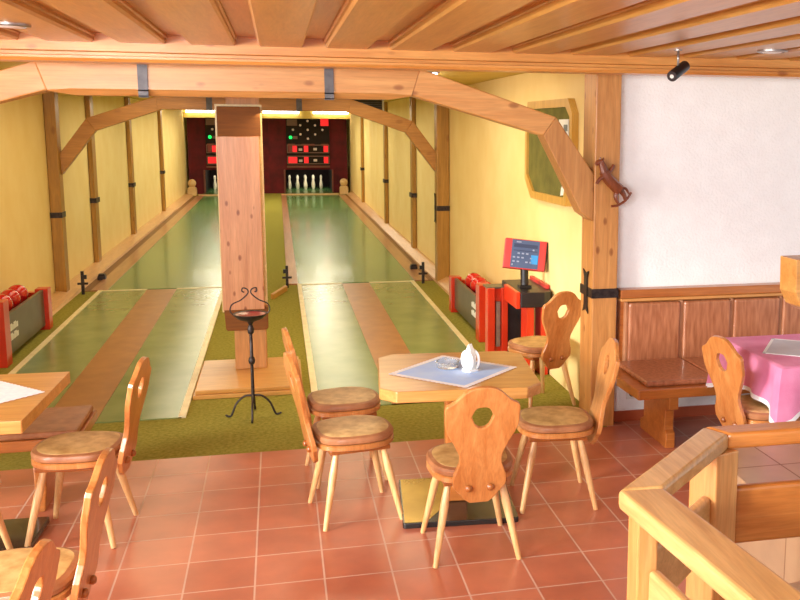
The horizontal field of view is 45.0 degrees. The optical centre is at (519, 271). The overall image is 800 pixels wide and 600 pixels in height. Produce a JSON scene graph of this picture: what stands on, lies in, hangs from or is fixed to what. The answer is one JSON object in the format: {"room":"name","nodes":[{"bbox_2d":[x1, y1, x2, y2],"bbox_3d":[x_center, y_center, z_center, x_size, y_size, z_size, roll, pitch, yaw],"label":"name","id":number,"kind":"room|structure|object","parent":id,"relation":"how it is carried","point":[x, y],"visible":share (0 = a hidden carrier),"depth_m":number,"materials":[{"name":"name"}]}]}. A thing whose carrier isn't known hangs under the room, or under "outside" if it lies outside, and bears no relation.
{"room":"sports facility","nodes":[
{"label":"sports facility","id":0,"kind":"room"},
{"bbox_2d":[0,92,188,293],"bbox_3d":[-7.541,-2.071,18.523,0.200,2.550,28.000,-2,9,-14],"label":"wall","id":1,"kind":"structure","parent":0,"point":[26,245],"depth_m":12.84,"materials":[{"name":"paint"}]},
{"bbox_2d":[0,61,522,101],"bbox_3d":[-3.556,-3.470,19.244,8.360,0.060,28.150,-2,9,-14],"label":"ceiling","id":2,"kind":"structure","parent":0,"point":[467,78],"depth_m":9.08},
{"bbox_2d":[186,110,214,112],"bbox_3d":[-9.333,-4.751,28.004,0.900,0.128,0.120,-2,9,-14],"label":"lamp","id":3,"kind":"object","parent":2,"relation":"attached to","point":[213,111],"visible":0.52,"depth_m":27.98,"materials":[{"name":"beige"}]},
{"bbox_2d":[263,111,298,112],"bbox_3d":[-7.151,-4.817,28.550,1.050,0.128,0.120,-2,9,-14],"label":"lamp","id":4,"kind":"object","parent":2,"relation":"attached to","point":[263,111],"visible":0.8,"depth_m":28.53,"materials":[{"name":"beige"}]},
{"bbox_2d":[313,111,347,113],"bbox_3d":[-5.726,-4.860,28.906,1.050,0.128,0.120,-2,9,-14],"label":"lamp","id":5,"kind":"object","parent":2,"relation":"attached to","point":[314,112],"visible":0.61,"depth_m":28.87,"materials":[{"name":"beige plastic"}]},
{"bbox_2d":[352,99,383,110],"bbox_3d":[-2.513,-2.757,15.611,0.580,0.240,0.075,-2,9,-14],"label":"ceiling vent","id":6,"kind":"object","parent":2,"relation":"in","point":[379,104],"visible":0.43,"depth_m":15.61,"materials":[{"name":"grey metal"}]},
{"bbox_2d":[0,191,606,470],"bbox_3d":[-5.276,-0.869,19.384,5.140,0.050,27.810,-2,9,-14],"label":"floor","id":7,"kind":"structure","parent":0,"point":[205,430],"depth_m":7.03,"materials":[{"name":"green carpet"}]},
{"bbox_2d":[0,287,52,367],"bbox_3d":[-4.745,0.415,8.903,0.330,0.570,1.740,-2,9,-14],"label":"ball rack","id":8,"kind":"object","parent":7,"relation":"on","point":[18,325],"visible":0.94,"depth_m":8.83,"materials":[{"name":"red paint"}]},
{"bbox_2d":[0,294,12,310],"bbox_3d":[-4.712,0.297,8.674,0.189,0.192,0.192,-2,9,-14],"label":"ball","id":9,"kind":"object","parent":8,"relation":"on","point":[2,296],"visible":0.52,"depth_m":8.65,"materials":[{"name":"red plastic"}]},
{"bbox_2d":[0,289,20,308],"bbox_3d":[-4.778,0.257,8.933,0.189,0.192,0.192,-2,9,-14],"label":"ball","id":10,"kind":"object","parent":8,"relation":"on","point":[14,295],"visible":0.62,"depth_m":8.89,"materials":[{"name":"red plastic"}]},
{"bbox_2d":[8,284,27,303],"bbox_3d":[-4.847,0.215,9.201,0.189,0.192,0.192,-2,9,-14],"label":"ball","id":11,"kind":"object","parent":8,"relation":"on","point":[23,292],"visible":0.47,"depth_m":9.16,"materials":[{"name":"red plastic"}]},
{"bbox_2d":[43,91,69,291],"bbox_3d":[-5.571,-0.983,11.469,0.137,2.550,0.206,-2,9,-14],"label":"timber post","id":12,"kind":"object","parent":7,"relation":"on","point":[50,99],"visible":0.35,"depth_m":11.40,"materials":[{"name":"brown wood"}]},
{"bbox_2d":[60,97,435,173],"bbox_3d":[-3.312,-1.716,12.007,4.570,0.947,0.160,-2,9,-14],"label":"arch","id":13,"kind":"object","parent":12,"relation":"attached to","point":[91,125],"visible":0.89,"depth_m":11.76,"materials":[{"name":"brown wood"}]},
{"bbox_2d":[77,271,87,294],"bbox_3d":[-5.350,0.133,11.679,0.120,0.285,0.040,-2,9,-14],"label":"post","id":14,"kind":"object","parent":7,"relation":"on","point":[83,276],"visible":1,"depth_m":11.66,"materials":[{"name":"metal"}]},
{"bbox_2d":[84,96,101,261],"bbox_3d":[-6.228,-1.362,13.927,0.105,2.550,0.280,-2,9,-14],"label":"timber post","id":15,"kind":"object","parent":7,"relation":"on","point":[94,199],"visible":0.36,"depth_m":13.88,"materials":[{"name":"brown wood"}]},
{"bbox_2d":[8,287,221,423],"bbox_3d":[-3.821,0.644,9.356,1.530,0.036,5.710,-2,9,-14],"label":"approach","id":16,"kind":"object","parent":7,"relation":"on","point":[101,344],"visible":0.78,"depth_m":8.88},
{"bbox_2d":[51,194,192,314],"bbox_3d":[-7.361,-0.861,18.860,0.231,0.060,18.800,-2,9,-14],"label":"ledge","id":17,"kind":"object","parent":7,"relation":"on","point":[59,299],"visible":0.65,"depth_m":14.68,"materials":[{"name":"brown wood"}]},
{"bbox_2d":[124,97,136,233],"bbox_3d":[-7.144,-1.915,17.521,0.105,2.550,0.280,-2,9,-14],"label":"timber post","id":18,"kind":"object","parent":7,"relation":"on","point":[132,183],"visible":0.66,"depth_m":17.46,"materials":[{"name":"brown wood"}]},
{"bbox_2d":[81,196,221,291],"bbox_3d":[-6.591,-0.998,20.031,1.830,0.050,16.590,-2,9,-14],"label":"lane","id":19,"kind":"object","parent":7,"relation":"on","point":[183,251],"visible":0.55,"depth_m":15.01,"materials":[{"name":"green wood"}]},
{"bbox_2d":[97,273,106,279],"bbox_3d":[-5.595,0.065,12.775,0.100,0.085,0.100,-2,9,-14],"label":"block","id":20,"kind":"object","parent":19,"relation":"on","point":[101,276],"visible":0.96,"depth_m":12.73,"materials":[{"name":"black plastic"}]},
{"bbox_2d":[157,110,165,210],"bbox_3d":[-8.340,-2.639,22.218,0.105,2.550,0.280,-2,9,-14],"label":"timber post","id":21,"kind":"object","parent":7,"relation":"on","point":[159,113],"visible":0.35,"depth_m":22.14,"materials":[{"name":"brown wood"}]},
{"bbox_2d":[187,179,196,195],"bbox_3d":[-9.636,-2.488,28.046,0.260,0.480,0.240,-2,9,-14],"label":"finial","id":22,"kind":"object","parent":7,"relation":"on","point":[192,190],"visible":0.96,"depth_m":27.97,"materials":[{"name":"brown wood"}]},
{"bbox_2d":[199,188,217,195],"bbox_3d":[-8.935,-2.491,29.533,1.680,0.050,3.190,-2,9,-14],"label":"deck","id":23,"kind":"object","parent":7,"relation":"on","point":[211,192],"visible":0.25,"depth_m":28.29,"materials":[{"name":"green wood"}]},
{"bbox_2d":[213,175,216,188],"bbox_3d":[-9.611,-2.827,30.076,0.114,0.440,0.112,-2,9,-14],"label":"pin","id":24,"kind":"object","parent":23,"relation":"on","point":[214,177],"visible":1,"depth_m":30.05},
{"bbox_2d":[187,118,269,193],"bbox_3d":[-9.044,-3.687,29.843,2.330,2.320,2.410,-2,9,-14],"label":"screen","id":25,"kind":"object","parent":7,"relation":"on","point":[203,176],"visible":0.27,"depth_m":28.58,"materials":[{"name":"red fabric"}]},
{"bbox_2d":[205,118,216,167],"bbox_3d":[-8.746,-3.885,28.608,1.290,1.512,0.145,-2,9,-14],"label":"scoreboard","id":26,"kind":"object","parent":25,"relation":"attached to","point":[210,136],"visible":0.22,"depth_m":28.47,"materials":[{"name":"brown plastic"}]},
{"bbox_2d":[214,98,267,368],"bbox_3d":[-2.265,-0.433,7.802,0.360,2.484,0.390,-2,9,-14],"label":"post","id":27,"kind":"object","parent":7,"relation":"on","point":[238,122],"visible":0.91,"depth_m":7.62,"materials":[{"name":"brown wood"}]},
{"bbox_2d":[193,356,302,399],"bbox_3d":[-2.208,0.854,7.822,0.820,0.066,1.020,-2,9,-14],"label":"plinth","id":28,"kind":"object","parent":7,"relation":"on","point":[218,379],"visible":0.75,"depth_m":7.56,"materials":[{"name":"brown wood"}]},
{"bbox_2d":[225,287,281,422],"bbox_3d":[-1.910,0.571,6.790,0.283,0.941,0.283,6,10,32],"label":"stand","id":29,"kind":"object","parent":7,"relation":"on","point":[249,316],"visible":1,"depth_m":6.78,"materials":[{"name":"metal"}]},
{"bbox_2d":[233,310,266,321],"bbox_3d":[-1.908,0.321,6.752,0.240,0.057,0.240,-2,9,-14],"label":"bowl","id":30,"kind":"object","parent":29,"relation":"on","point":[248,315],"depth_m":6.76,"materials":[{"name":"metal"}]},
{"bbox_2d":[271,285,287,299],"bbox_3d":[-2.969,0.249,11.781,0.045,0.060,0.693,1,9,1],"label":"bracket","id":31,"kind":"object","parent":7,"relation":"on","point":[283,289],"visible":1,"depth_m":11.71,"materials":[{"name":"brown wood"}]},
{"bbox_2d":[282,266,291,287],"bbox_3d":[-2.994,0.061,12.268,0.120,0.285,0.040,-2,9,-14],"label":"post","id":32,"kind":"object","parent":7,"relation":"on","point":[285,270],"visible":0.95,"depth_m":12.25,"materials":[{"name":"metal"}]},
{"bbox_2d":[268,118,347,192],"bbox_3d":[-6.775,-3.756,30.410,2.350,2.320,2.410,-2,9,-14],"label":"screen","id":33,"kind":"object","parent":7,"relation":"on","point":[279,172],"visible":0.66,"depth_m":29.41,"materials":[{"name":"red fabric"}]},
{"bbox_2d":[286,118,329,167],"bbox_3d":[-6.477,-3.954,29.175,1.290,1.512,0.145,-2,9,-14],"label":"scoreboard","id":34,"kind":"object","parent":33,"relation":"attached to","point":[307,140],"visible":1,"depth_m":29.16,"materials":[{"name":"brown"}]},
{"bbox_2d":[281,187,338,194],"bbox_3d":[-6.666,-2.560,30.101,1.680,0.050,3.190,-2,9,-14],"label":"deck","id":35,"kind":"object","parent":7,"relation":"on","point":[325,190],"visible":0.75,"depth_m":29.44,"materials":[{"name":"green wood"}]},
{"bbox_2d":[288,175,291,188],"bbox_3d":[-7.391,-2.894,30.632,0.114,0.440,0.112,-2,9,-14],"label":"pin","id":36,"kind":"object","parent":35,"relation":"on","point":[289,176],"visible":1,"depth_m":30.60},
{"bbox_2d":[296,175,299,188],"bbox_3d":[-7.110,-2.876,30.529,0.114,0.440,0.112,-2,9,-14],"label":"pin","id":37,"kind":"object","parent":35,"relation":"on","point":[297,176],"visible":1,"depth_m":30.50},
{"bbox_2d":[304,175,307,188],"bbox_3d":[-6.829,-2.858,30.425,0.114,0.440,0.112,-2,9,-14],"label":"pin","id":38,"kind":"object","parent":35,"relation":"on","point":[305,176],"visible":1,"depth_m":30.39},
{"bbox_2d":[312,175,314,188],"bbox_3d":[-6.631,-2.891,30.648,0.114,0.440,0.112,-2,9,-14],"label":"pin","id":39,"kind":"object","parent":35,"relation":"on","point":[313,177],"visible":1,"depth_m":30.61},
{"bbox_2d":[319,175,322,188],"bbox_3d":[-6.433,-2.923,30.871,0.114,0.440,0.112,-2,9,-14],"label":"pin","id":40,"kind":"object","parent":35,"relation":"on","point":[320,182],"visible":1,"depth_m":30.84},
{"bbox_2d":[339,178,347,193],"bbox_3d":[-5.369,-2.617,29.113,0.260,0.480,0.240,-2,9,-14],"label":"finial","id":41,"kind":"object","parent":7,"relation":"on","point":[343,189],"visible":0.97,"depth_m":29.03,"materials":[{"name":"brown wood"}]},
{"bbox_2d":[281,194,433,284],"bbox_3d":[-4.128,-1.073,20.647,1.930,0.050,16.590,-2,9,-14],"label":"lane","id":42,"kind":"object","parent":7,"relation":"on","point":[328,238],"visible":0.84,"depth_m":16.41,"materials":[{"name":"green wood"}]},
{"bbox_2d":[410,264,416,268],"bbox_3d":[-1.547,-0.073,13.889,0.100,0.085,0.100,-2,9,-14],"label":"block","id":43,"kind":"object","parent":42,"relation":"on","point":[412,266],"visible":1,"depth_m":13.85,"materials":[{"name":"black plastic"}]},
{"bbox_2d":[360,117,364,202],"bbox_3d":[-4.110,-3.015,24.907,0.105,2.550,0.280,-2,9,-14],"label":"timber post","id":44,"kind":"object","parent":7,"relation":"on","point":[362,169],"visible":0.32,"depth_m":24.83,"materials":[{"name":"brown wood"}]},
{"bbox_2d":[297,280,473,405],"bbox_3d":[-1.474,0.573,9.943,1.530,0.036,5.710,-2,9,-14],"label":"approach","id":45,"kind":"object","parent":7,"relation":"on","point":[347,327],"visible":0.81,"depth_m":9.75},
{"bbox_2d":[383,102,388,223],"bbox_3d":[-2.743,-2.188,19.539,0.105,2.550,0.280,-2,9,-14],"label":"timber post","id":46,"kind":"object","parent":7,"relation":"on","point":[385,128],"visible":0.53,"depth_m":19.47,"materials":[{"name":"brown wood"}]},
{"bbox_2d":[347,192,448,294],"bbox_3d":[-2.866,-1.008,19.956,0.171,0.090,18.850,-2,9,-14],"label":"ledge","id":47,"kind":"object","parent":7,"relation":"on","point":[399,239],"visible":0.59,"depth_m":16.66,"materials":[{"name":"brown wood"}]},
{"bbox_2d":[409,97,416,247],"bbox_3d":[-1.742,-1.583,15.610,0.105,2.550,0.280,-2,9,-14],"label":"timber post","id":48,"kind":"object","parent":7,"relation":"on","point":[412,194],"visible":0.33,"depth_m":15.54,"materials":[{"name":"brown wood"}]},
{"bbox_2d":[418,262,427,283],"bbox_3d":[-1.287,0.009,12.695,0.120,0.285,0.040,-2,9,-14],"label":"post","id":49,"kind":"object","parent":7,"relation":"on","point":[422,267],"visible":1,"depth_m":12.68,"materials":[{"name":"metal"}]},
{"bbox_2d":[434,104,449,280],"bbox_3d":[-1.031,-1.120,12.604,0.183,2.550,0.206,-2,9,-14],"label":"timber post","id":50,"kind":"object","parent":7,"relation":"on","point":[441,114],"visible":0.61,"depth_m":12.53,"materials":[{"name":"brown wood"}]},
{"bbox_2d":[449,275,488,341],"bbox_3d":[-0.449,0.278,10.055,0.310,0.560,1.690,-2,9,-14],"label":"ball rack","id":51,"kind":"object","parent":7,"relation":"on","point":[462,299],"visible":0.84,"depth_m":9.88,"materials":[{"name":"red paint"}]},
{"bbox_2d":[465,273,480,288],"bbox_3d":[-0.495,0.102,10.302,0.189,0.192,0.192,-2,9,-14],"label":"ball","id":52,"kind":"object","parent":51,"relation":"on","point":[471,276],"visible":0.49,"depth_m":10.24,"materials":[{"name":"red plastic"}]},
{"bbox_2d":[470,277,486,293],"bbox_3d":[-0.427,0.143,10.034,0.189,0.192,0.192,-2,9,-14],"label":"ball","id":53,"kind":"object","parent":51,"relation":"on","point":[475,280],"visible":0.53,"depth_m":9.97,"materials":[{"name":"red plastic"}]},
{"bbox_2d":[483,275,550,374],"bbox_3d":[-0.023,0.460,8.198,0.435,0.765,0.810,-2,9,-14],"label":"console","id":54,"kind":"object","parent":7,"relation":"on","point":[509,308],"visible":0.75,"depth_m":8.31,"materials":[{"name":"red paint"}]},
{"bbox_2d":[502,238,547,287],"bbox_3d":[0.044,-0.082,8.029,0.381,0.419,0.150,0,9,-2],"label":"monitor","id":55,"kind":"object","parent":54,"relation":"on","point":[523,255],"visible":1,"depth_m":7.97,"materials":[{"name":"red plastic"}]},
{"bbox_2d":[508,291,580,407],"bbox_3d":[0.169,0.554,7.116,0.435,0.915,0.568,-5,10,-34],"label":"dining chair","id":56,"kind":"object","parent":7,"relation":"on","point":[552,350],"visible":0.9,"depth_m":6.95,"materials":[{"name":"brown wood"}]},
{"bbox_2d":[512,336,545,346],"bbox_3d":[0.134,0.522,7.164,0.370,0.016,0.377,-5,10,-34],"label":"cushion","id":57,"kind":"object","parent":56,"relation":"on","point":[527,341],"depth_m":7.13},
{"bbox_2d":[579,74,621,425],"bbox_3d":[0.550,-0.147,6.615,0.198,2.450,0.266,-2,9,-14],"label":"timber post","id":58,"kind":"object","parent":7,"relation":"on","point":[602,93],"visible":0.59,"depth_m":6.50,"materials":[{"name":"brown wood"}]},
{"bbox_2d":[0,62,593,220],"bbox_3d":[-1.729,-0.775,5.893,4.558,0.989,0.190,-2,9,-14],"label":"arch","id":59,"kind":"object","parent":58,"relation":"attached to","point":[27,79],"visible":0.89,"depth_m":5.85,"materials":[{"name":"brown wood"}]},
{"bbox_2d":[594,157,631,207],"bbox_3d":[0.625,-0.600,6.384,0.271,0.336,0.090,-2,9,-14],"label":"figurine","id":60,"kind":"object","parent":58,"relation":"attached to","point":[615,186],"visible":1,"depth_m":6.35,"materials":[{"name":"brown wood"}]},
{"bbox_2d":[0,415,721,599],"bbox_3d":[-0.967,1.804,2.024,12.000,0.050,8.820,-2,9,-14],"label":"floor","id":61,"kind":"structure","parent":0,"point":[241,526],"depth_m":4.94,"materials":[{"name":"tile"}]},
{"bbox_2d":[0,474,12,549],"bbox_3d":[-2.552,0.972,4.230,0.435,0.915,0.568,-3,9,-20],"label":"dining chair","id":62,"kind":"object","parent":61,"relation":"on","point":[4,535],"visible":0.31,"depth_m":4.56,"materials":[{"name":"brown wood"}]},
{"bbox_2d":[9,539,59,599],"bbox_3d":[-1.609,1.213,2.690,0.568,0.915,0.435,-1,9,-7],"label":"dining chair","id":63,"kind":"object","parent":61,"relation":"on","point":[36,579],"visible":1,"depth_m":2.66,"materials":[{"name":"brown wood"}]},
{"bbox_2d":[0,372,69,550],"bbox_3d":[-2.744,0.983,4.638,0.880,0.760,0.880,-1,9,-12],"label":"dining table","id":64,"kind":"object","parent":61,"relation":"on","point":[16,415],"visible":0.73,"depth_m":4.75,"materials":[{"name":"brown wood"}]},
{"bbox_2d":[0,381,44,402],"bbox_3d":[-2.701,0.603,4.606,0.542,0.002,0.542,6,10,30],"label":"doily","id":65,"kind":"object","parent":64,"relation":"on","point":[8,391],"visible":1,"depth_m":4.70,"materials":[{"name":"white fabric"}]},
{"bbox_2d":[0,405,96,511],"bbox_3d":[-2.993,1.050,5.169,1.240,0.465,0.520,-2,9,-14],"label":"leather bench","id":66,"kind":"object","parent":61,"relation":"on","point":[52,421],"visible":0.46,"depth_m":5.16,"materials":[{"name":"brown wood"}]},
{"bbox_2d":[0,447,117,599],"bbox_3d":[-1.756,1.096,3.451,0.568,0.915,0.435,-1,9,-9],"label":"dining chair","id":67,"kind":"object","parent":61,"relation":"on","point":[75,577],"visible":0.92,"depth_m":3.41,"materials":[{"name":"brown wood"}]},
{"bbox_2d":[0,547,74,592],"bbox_3d":[-1.818,1.074,3.437,0.377,0.016,0.370,-1,9,-9],"label":"cushion","id":68,"kind":"object","parent":67,"relation":"on","point":[12,561],"depth_m":3.45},
{"bbox_2d":[24,356,150,548],"bbox_3d":[-2.163,0.884,4.825,0.568,0.915,0.435,-1,9,-7],"label":"dining chair","id":69,"kind":"object","parent":61,"relation":"on","point":[78,451],"visible":0.93,"depth_m":4.73,"materials":[{"name":"brown wood"}]},
{"bbox_2d":[36,431,119,454],"bbox_3d":[-2.226,0.861,4.813,0.377,0.016,0.370,-1,9,-7],"label":"cushion","id":70,"kind":"object","parent":69,"relation":"on","point":[79,442],"depth_m":4.78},
{"bbox_2d":[281,327,387,488],"bbox_3d":[-1.107,0.764,5.670,0.568,0.915,0.435,-3,9,-21],"label":"dining chair","id":71,"kind":"object","parent":61,"relation":"on","point":[324,404],"visible":0.7,"depth_m":5.56,"materials":[{"name":"brown wood"}]},
{"bbox_2d":[312,387,375,403],"bbox_3d":[-1.048,0.737,5.689,0.377,0.016,0.370,-3,9,-21],"label":"cushion","id":72,"kind":"object","parent":71,"relation":"on","point":[340,395],"depth_m":5.65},
{"bbox_2d":[283,351,402,531],"bbox_3d":[-0.953,0.853,5.095,0.568,0.915,0.435,-3,9,-23],"label":"dining chair","id":73,"kind":"object","parent":61,"relation":"on","point":[342,435],"visible":1,"depth_m":5.00,"materials":[{"name":"brown wood"}]},
{"bbox_2d":[317,415,387,436],"bbox_3d":[-0.895,0.826,5.115,0.377,0.016,0.370,-3,9,-23],"label":"cushion","id":74,"kind":"object","parent":73,"relation":"on","point":[352,425],"depth_m":5.08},
{"bbox_2d":[378,351,540,528],"bbox_3d":[-0.353,0.907,5.256,0.832,0.760,0.810,-1,9,-9],"label":"dining table","id":75,"kind":"object","parent":61,"relation":"on","point":[521,382],"visible":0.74,"depth_m":5.08,"materials":[{"name":"brown wood"}]},
{"bbox_2d":[389,355,516,387],"bbox_3d":[-0.359,0.535,5.171,0.512,0.002,0.512,6,10,30],"label":"doily","id":76,"kind":"object","parent":75,"relation":"on","point":[427,370],"visible":0.93,"depth_m":5.11,"materials":[{"name":"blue fabric"}]},
{"bbox_2d":[435,357,459,369],"bbox_3d":[-0.396,0.503,5.225,0.130,0.044,0.130,3,9,19],"label":"glass ashtray","id":77,"kind":"object","parent":76,"relation":"on","point":[445,363],"visible":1,"depth_m":5.19,"materials":[{"name":"white"}]},
{"bbox_2d":[461,344,479,372],"bbox_3d":[-0.269,0.461,5.152,0.060,0.150,0.104,-7,12,-42],"label":"napkin holder","id":78,"kind":"object","parent":76,"relation":"on","point":[468,356],"visible":1,"depth_m":5.14,"materials":[{"name":"white ceramic"}]},
{"bbox_2d":[420,386,521,568],"bbox_3d":[-0.232,0.928,4.636,0.435,0.915,0.568,-2,9,-14],"label":"dining chair","id":79,"kind":"object","parent":61,"relation":"on","point":[477,463],"visible":1,"depth_m":4.44,"materials":[{"name":"brown wood"}]},
{"bbox_2d":[432,443,506,466],"bbox_3d":[-0.247,0.895,4.693,0.370,0.016,0.377,-2,9,-14],"label":"cushion","id":80,"kind":"object","parent":79,"relation":"on","point":[443,455],"depth_m":4.64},
{"bbox_2d":[510,338,619,513],"bbox_3d":[0.254,0.825,5.339,0.568,0.915,0.435,-1,9,-8],"label":"dining chair","id":81,"kind":"object","parent":61,"relation":"on","point":[536,424],"visible":0.97,"depth_m":5.23,"materials":[{"name":"brown wood"}]},
{"bbox_2d":[521,406,587,425],"bbox_3d":[0.192,0.802,5.326,0.377,0.016,0.370,-1,9,-8],"label":"cushion","id":82,"kind":"object","parent":81,"relation":"on","point":[538,415],"depth_m":5.29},
{"bbox_2d":[616,282,799,447],"bbox_3d":[2.123,0.602,6.706,3.065,0.965,0.760,-2,9,-14],"label":"bench","id":83,"kind":"object","parent":61,"relation":"on","point":[662,332],"visible":0.62,"depth_m":6.65,"materials":[{"name":"brown wood"}]},
{"bbox_2d":[620,358,707,386],"bbox_3d":[0.970,0.667,6.388,0.482,0.035,0.575,-2,9,-14],"label":"seat cushion","id":84,"kind":"object","parent":83,"relation":"on","point":[645,372],"depth_m":6.32,"materials":[{"name":"leather"}]},
{"bbox_2d":[683,357,707,373],"bbox_3d":[1.394,0.654,6.494,0.377,0.035,0.575,-2,9,-14],"label":"seat cushion","id":85,"kind":"object","parent":83,"relation":"on","point":[698,362],"depth_m":6.57,"materials":[{"name":"leather"}]},
{"bbox_2d":[619,421,799,599],"bbox_3d":[0.940,1.175,2.764,1.324,1.000,2.891,4,9,22],"label":"stair railing","id":86,"kind":"object","parent":61,"relation":"on","point":[670,542],"visible":1,"depth_m":3.02,"materials":[{"name":"brown wood"}]},
{"bbox_2d":[702,335,799,425],"bbox_3d":[1.369,0.798,5.570,0.568,0.915,0.435,-4,10,-26],"label":"dining chair","id":87,"kind":"object","parent":61,"relation":"on","point":[731,407],"visible":0.59,"depth_m":5.43,"materials":[{"name":"brown wood"}]},
{"bbox_2d":[741,394,768,412],"bbox_3d":[1.426,0.771,5.594,0.377,0.016,0.370,-4,10,-26],"label":"cushion","id":88,"kind":"object","parent":87,"relation":"on","point":[749,405],"depth_m":5.52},
{"bbox_2d":[734,444,799,590],"bbox_3d":[1.742,1.398,3.267,2.320,0.420,3.800,-2,9,-14],"label":"stair landing","id":89,"kind":"structure","parent":61,"relation":"on","point":[777,462],"depth_m":4.57,"materials":[{"name":"tile"}]},
{"bbox_2d":[0,0,799,60],"bbox_3d":[0.433,-0.725,1.606,9.462,0.103,8.080,-2,9,-14],"label":"ceiling","id":90,"kind":"structure","parent":0,"point":[706,29],"depth_m":4.12,"materials":[{"name":"brown wood"}]},
{"bbox_2d":[0,22,30,28],"bbox_3d":[-2.230,-1.075,4.170,0.170,0.016,0.170,-2,9,-14],"label":"recessed light","id":91,"kind":"object","parent":90,"relation":"in","point":[2,24],"visible":1,"depth_m":4.13,"materials":[{"name":"metal"}]},
{"bbox_2d":[0,31,799,78],"bbox_3d":[-0.598,-1.259,5.536,9.400,0.164,0.205,-2,9,-14],"label":"ceiling beam","id":92,"kind":"structure","parent":90,"relation":"attached to","point":[103,49],"depth_m":5.40,"materials":[{"name":"brown wood"}]},
{"bbox_2d":[667,49,689,81],"bbox_3d":[0.876,-1.136,5.260,0.060,0.176,0.204,6,10,31],"label":"spotlight","id":93,"kind":"object","parent":90,"relation":"attached to","point":[681,68],"visible":1,"depth_m":5.23,"materials":[{"name":"metal"}]},
{"bbox_2d":[756,49,787,53],"bbox_3d":[1.391,-1.213,5.259,0.170,0.016,0.170,-2,9,-14],"label":"recessed light","id":94,"kind":"object","parent":90,"relation":"in","point":[766,51],"visible":1,"depth_m":5.20,"materials":[{"name":"metal"}]},
{"bbox_2d":[346,73,584,400],"bbox_3d":[-2.748,-2.252,19.956,0.120,2.550,27.540,-2,9,-14],"label":"wall","id":95,"kind":"structure","parent":0,"point":[490,202],"depth_m":10.44,"materials":[{"name":"paint"}]},
{"bbox_2d":[183,110,349,118],"bbox_3d":[-7.567,-4.770,28.691,4.840,0.290,0.300,-2,9,-14],"label":"trim","id":96,"kind":"structure","parent":95,"relation":"attached to","point":[302,114],"depth_m":28.72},
{"bbox_2d":[525,98,578,205],"bbox_3d":[0.241,-0.983,7.793,0.054,0.825,1.390,-2,9,-14],"label":"notice board","id":97,"kind":"object","parent":95,"relation":"attached to","point":[543,184],"visible":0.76,"depth_m":7.85,"materials":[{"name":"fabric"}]},
{"bbox_2d":[559,119,568,135],"bbox_3d":[0.336,-0.990,7.357,0.010,0.370,0.250,-2,9,-14],"label":"paper","id":98,"kind":"object","parent":97,"relation":"attached to","point":[564,122],"visible":0.18,"depth_m":7.27,"materials":[{"name":"grey paper"}]},
{"bbox_2d":[614,75,799,410],"bbox_3d":[2.212,-0.289,7.071,3.264,2.620,0.160,-2,9,-14],"label":"wall","id":99,"kind":"structure","parent":0,"point":[710,166],"depth_m":6.71,"materials":[{"name":"white paint"}]},
{"bbox_2d":[626,392,635,398],"bbox_3d":[0.797,0.862,6.796,0.080,0.085,0.017,-2,9,-14],"label":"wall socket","id":100,"kind":"object","parent":99,"relation":"attached to","point":[628,396],"visible":0.3,"depth_m":6.79,"materials":[{"name":"white"}]},
{"bbox_2d":[614,404,715,421],"bbox_3d":[2.230,0.981,7.180,3.250,0.075,0.015,-2,9,-14],"label":"baseboard","id":101,"kind":"structure","parent":99,"relation":"attached to","point":[698,410],"depth_m":6.91,"materials":[{"name":"wood"}]},
{"bbox_2d":[780,255,799,308],"bbox_3d":[1.746,0.410,4.974,0.825,1.020,0.160,-2,9,-14],"label":"beam","id":102,"kind":"structure","parent":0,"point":[789,264],"depth_m":4.80,"materials":[{"name":"brown wood"}]},
{"bbox_3d":[1.787,0.840,5.822,0.840,0.755,0.740,-2,9,-14],"label":"dining table","id":103,"kind":"object","parent":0,"visible":0},
{"bbox_2d":[706,334,799,422],"bbox_3d":[1.789,0.626,5.790,1.008,0.339,0.908,-2,9,-14],"label":"tablecloth","id":104,"kind":"object","parent":103,"relation":"on","point":[773,380],"visible":0.67,"depth_m":5.46,"materials":[{"name":"pink fabric"}]},
{"bbox_2d":[762,338,799,356],"bbox_3d":[1.696,0.460,5.730,0.410,0.002,0.430,4,9,22],"label":"mat","id":105,"kind":"object","parent":104,"relation":"on","point":[786,347],"visible":1,"depth_m":5.75,"materials":[{"name":"white fabric"}]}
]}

